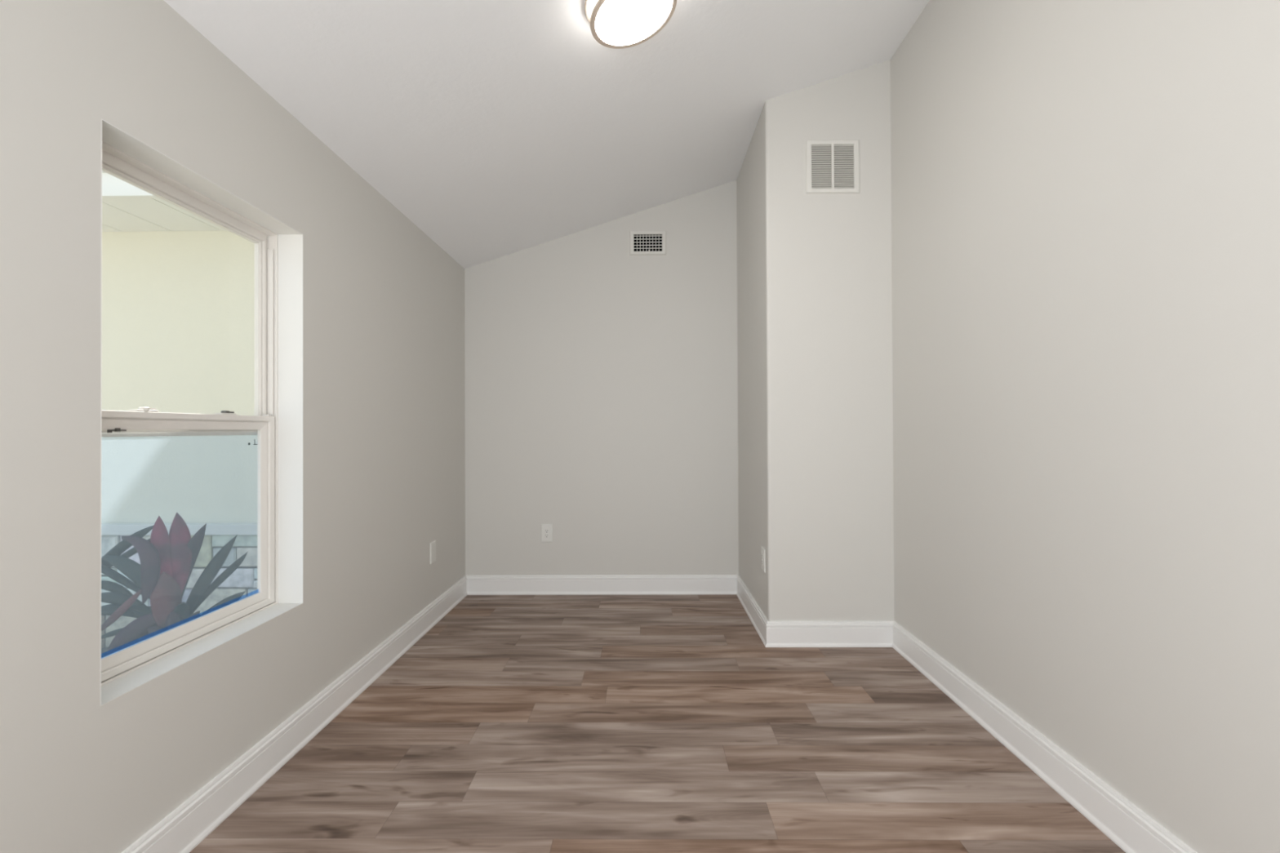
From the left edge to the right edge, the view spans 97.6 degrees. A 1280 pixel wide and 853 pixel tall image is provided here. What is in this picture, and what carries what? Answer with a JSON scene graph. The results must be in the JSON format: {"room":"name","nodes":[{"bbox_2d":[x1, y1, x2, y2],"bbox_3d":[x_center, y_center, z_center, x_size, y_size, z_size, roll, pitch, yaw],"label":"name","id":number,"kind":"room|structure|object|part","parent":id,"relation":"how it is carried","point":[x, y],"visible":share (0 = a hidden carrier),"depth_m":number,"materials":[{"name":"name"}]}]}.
{"room":"empty room","nodes":[
{"label":"empty room","id":0,"kind":"room"},
{"bbox_2d":[0,0,465,852],"bbox_3d":[-1.341,0.016,1.233,0.159,2.295,5.721,0,0,1],"label":"wall","id":1,"kind":"structure","parent":0,"point":[384,372],"depth_m":1.48,"materials":[{"name":"white paint"}]},
{"bbox_2d":[100,119,302,706],"bbox_3d":[-1.342,-0.032,1.697,0.171,1.524,0.924,0,0,1],"label":"window","id":2,"kind":"structure","parent":1,"relation":"in","point":[277,422],"depth_m":1.96,"materials":[{"name":"white paint"}]},
{"bbox_3d":[-1.371,-0.050,1.560,0.024,0.008,0.046,0,0,1],"label":"lock lever","id":3,"kind":"part","parent":2,"relation":"part of","materials":[{"name":"white plastic"}]},
{"bbox_3d":[-1.414,0.331,1.695,0.005,0.628,0.768,0,0,1],"label":"screen frame","id":4,"kind":"part","parent":2,"relation":"part of","materials":[{"name":"white"}]},
{"bbox_3d":[-1.397,-0.345,1.699,0.029,0.727,0.746,0,0,1],"label":"sash","id":5,"kind":"part","parent":2,"relation":"part of","materials":[{"name":"white plastic"}]},
{"bbox_3d":[-1.365,0.302,1.695,0.026,0.685,0.750,0,0,1],"label":"sash","id":6,"kind":"part","parent":2,"relation":"part of","materials":[{"name":"white plastic"}]},
{"bbox_3d":[-1.368,-0.048,1.860,0.024,0.008,0.046,0,0,1],"label":"lock lever","id":7,"kind":"part","parent":2,"relation":"part of","materials":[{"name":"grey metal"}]},
{"bbox_2d":[120,575,467,852],"bbox_3d":[-1.246,1.097,1.225,0.022,0.133,5.441,0,0,1],"label":"baseboard","id":8,"kind":"structure","parent":1,"relation":"attached to","point":[185,827],"depth_m":1.90,"materials":[{"name":"white paint"}]},
{"bbox_2d":[430,540,435,564],"bbox_3d":[-1.234,0.750,3.342,0.008,0.125,0.080,0,0,1],"label":"wall plate","id":9,"kind":"object","parent":1,"relation":"attached to","point":[433,544],"visible":1,"depth_m":3.33,"materials":[{"name":"white plastic"}]},
{"bbox_2d":[163,0,929,268],"bbox_3d":[0.017,-1.608,1.231,2.889,1.043,5.721,0,0,1],"label":"ceiling","id":10,"kind":"structure","parent":0,"point":[497,128],"depth_m":2.44,"materials":[{"name":"white paint"}]},
{"bbox_2d":[584,0,676,48],"bbox_3d":[-0.032,-1.480,1.964,0.323,0.170,0.318,0,0,1],"label":"ceiling light","id":11,"kind":"object","parent":10,"relation":"attached to","point":[614,24],"visible":1,"depth_m":1.97,"materials":[{"name":"white glass"}]},
{"bbox_2d":[464,180,738,575],"bbox_3d":[0.129,-0.408,4.013,2.730,3.167,0.140,0,0,1],"label":"wall","id":12,"kind":"structure","parent":0,"point":[602,379],"depth_m":3.94,"materials":[{"name":"white paint"}]},
{"bbox_2d":[541,524,552,542],"bbox_3d":[-0.655,0.749,3.938,0.080,0.125,0.009,0,0,1],"label":"wall outlet","id":13,"kind":"object","parent":12,"relation":"attached to","point":[546,529],"visible":1,"depth_m":3.94,"materials":[{"name":"white plastic"}]},
{"bbox_2d":[544,528,549,537],"bbox_3d":[-0.655,0.749,3.935,0.033,0.066,0.003,0,0,1],"label":"receptacle","id":14,"kind":"object","parent":13,"relation":"attached to","point":[546,530],"depth_m":3.93,"materials":[{"name":"grey plastic"}]},
{"bbox_2d":[466,574,737,595],"bbox_3d":[-0.269,1.110,3.926,1.923,0.133,0.022,0,0,1],"label":"baseboard","id":15,"kind":"structure","parent":12,"relation":"attached to","point":[548,584],"depth_m":3.92,"materials":[{"name":"white paint"}]},
{"bbox_2d":[630,231,666,255],"bbox_3d":[0.056,-1.292,3.939,0.255,0.167,0.020,0,0,1],"label":"air vent","id":16,"kind":"object","parent":12,"relation":"in","point":[642,242],"visible":1,"depth_m":3.94,"materials":[{"name":"white metal"}]},
{"bbox_2d":[189,594,1125,852],"bbox_3d":[0.038,1.217,1.142,2.590,0.120,5.581,0,0,1],"label":"floor","id":17,"kind":"structure","parent":0,"point":[514,723],"depth_m":1.97,"materials":[{"name":"plastic"}]},
{"bbox_2d":[736,59,894,621],"bbox_3d":[1.015,-0.393,3.459,0.666,3.122,0.949,0,0,1],"label":"wall column","id":18,"kind":"structure","parent":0,"point":[815,273],"depth_m":2.99,"materials":[{"name":"white paint"}]},
{"bbox_2d":[736,574,768,647],"bbox_3d":[0.677,1.103,3.442,0.022,0.133,0.971,0,0,1],"label":"baseboard","id":19,"kind":"structure","parent":18,"relation":"attached to","point":[757,618],"depth_m":3.33,"materials":[{"name":"white paint"}]},
{"bbox_2d":[760,546,764,572],"bbox_3d":[0.679,0.733,3.094,0.009,0.125,0.080,0,0,1],"label":"wall outlet","id":20,"kind":"object","parent":18,"relation":"attached to","point":[762,549],"visible":1,"depth_m":3.08,"materials":[{"name":"white plastic"}]},
{"bbox_2d":[761,552,763,565],"bbox_3d":[0.676,0.733,3.094,0.003,0.066,0.033,0,0,1],"label":"receptacle","id":21,"kind":"object","parent":20,"relation":"attached to","point":[762,553],"depth_m":3.09,"materials":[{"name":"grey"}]},
{"bbox_2d":[765,620,893,647],"bbox_3d":[1.006,1.099,2.964,0.688,0.133,0.022,0,0,1],"label":"baseboard","id":22,"kind":"structure","parent":18,"relation":"attached to","point":[785,633],"depth_m":2.96,"materials":[{"name":"white paint"}]},
{"bbox_2d":[805,140,859,193],"bbox_3d":[1.027,-1.386,2.986,0.283,0.283,0.010,0,0,1],"label":"return air grille","id":23,"kind":"object","parent":18,"relation":"attached to","point":[832,166],"visible":1,"depth_m":2.98,"materials":[{"name":"white metal"}]},
{"bbox_2d":[890,0,1279,852],"bbox_3d":[1.396,-0.432,1.140,0.140,3.167,5.581,0,0,1],"label":"wall","id":24,"kind":"structure","parent":0,"point":[1086,193],"depth_m":1.60,"materials":[{"name":"white paint"}]},
{"bbox_2d":[892,620,1197,852],"bbox_3d":[1.318,1.083,0.726,0.022,0.133,4.492,0,0,1],"label":"baseboard","id":25,"kind":"structure","parent":24,"relation":"attached to","point":[1129,827],"depth_m":1.81,"materials":[{"name":"white paint"}]},
{"label":"outside","id":26,"kind":"structure","parent":0,"visible":0},
{"bbox_3d":[-5.180,1.552,3.040,7.568,0.120,18.000,0,0,1],"label":"ground","id":27,"kind":"structure","parent":26,"visible":0},
{"bbox_2d":[101,511,247,657],"bbox_3d":[-2.162,0.928,2.461,0.771,1.096,0.348,0,0,-7],"label":"plant","id":28,"kind":"object","parent":27,"relation":"on","point":[167,562],"visible":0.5,"depth_m":2.43,"materials":[{"name":"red plant"}]},
{"bbox_2d":[101,170,257,657],"bbox_3d":[-3.480,-0.416,4.402,4.168,3.819,2.790,0,0,1],"label":"house wing","id":29,"kind":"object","parent":27,"relation":"on","point":[178,286],"visible":0.12,"depth_m":3.59,"materials":[{"name":"white paint"}]}
]}

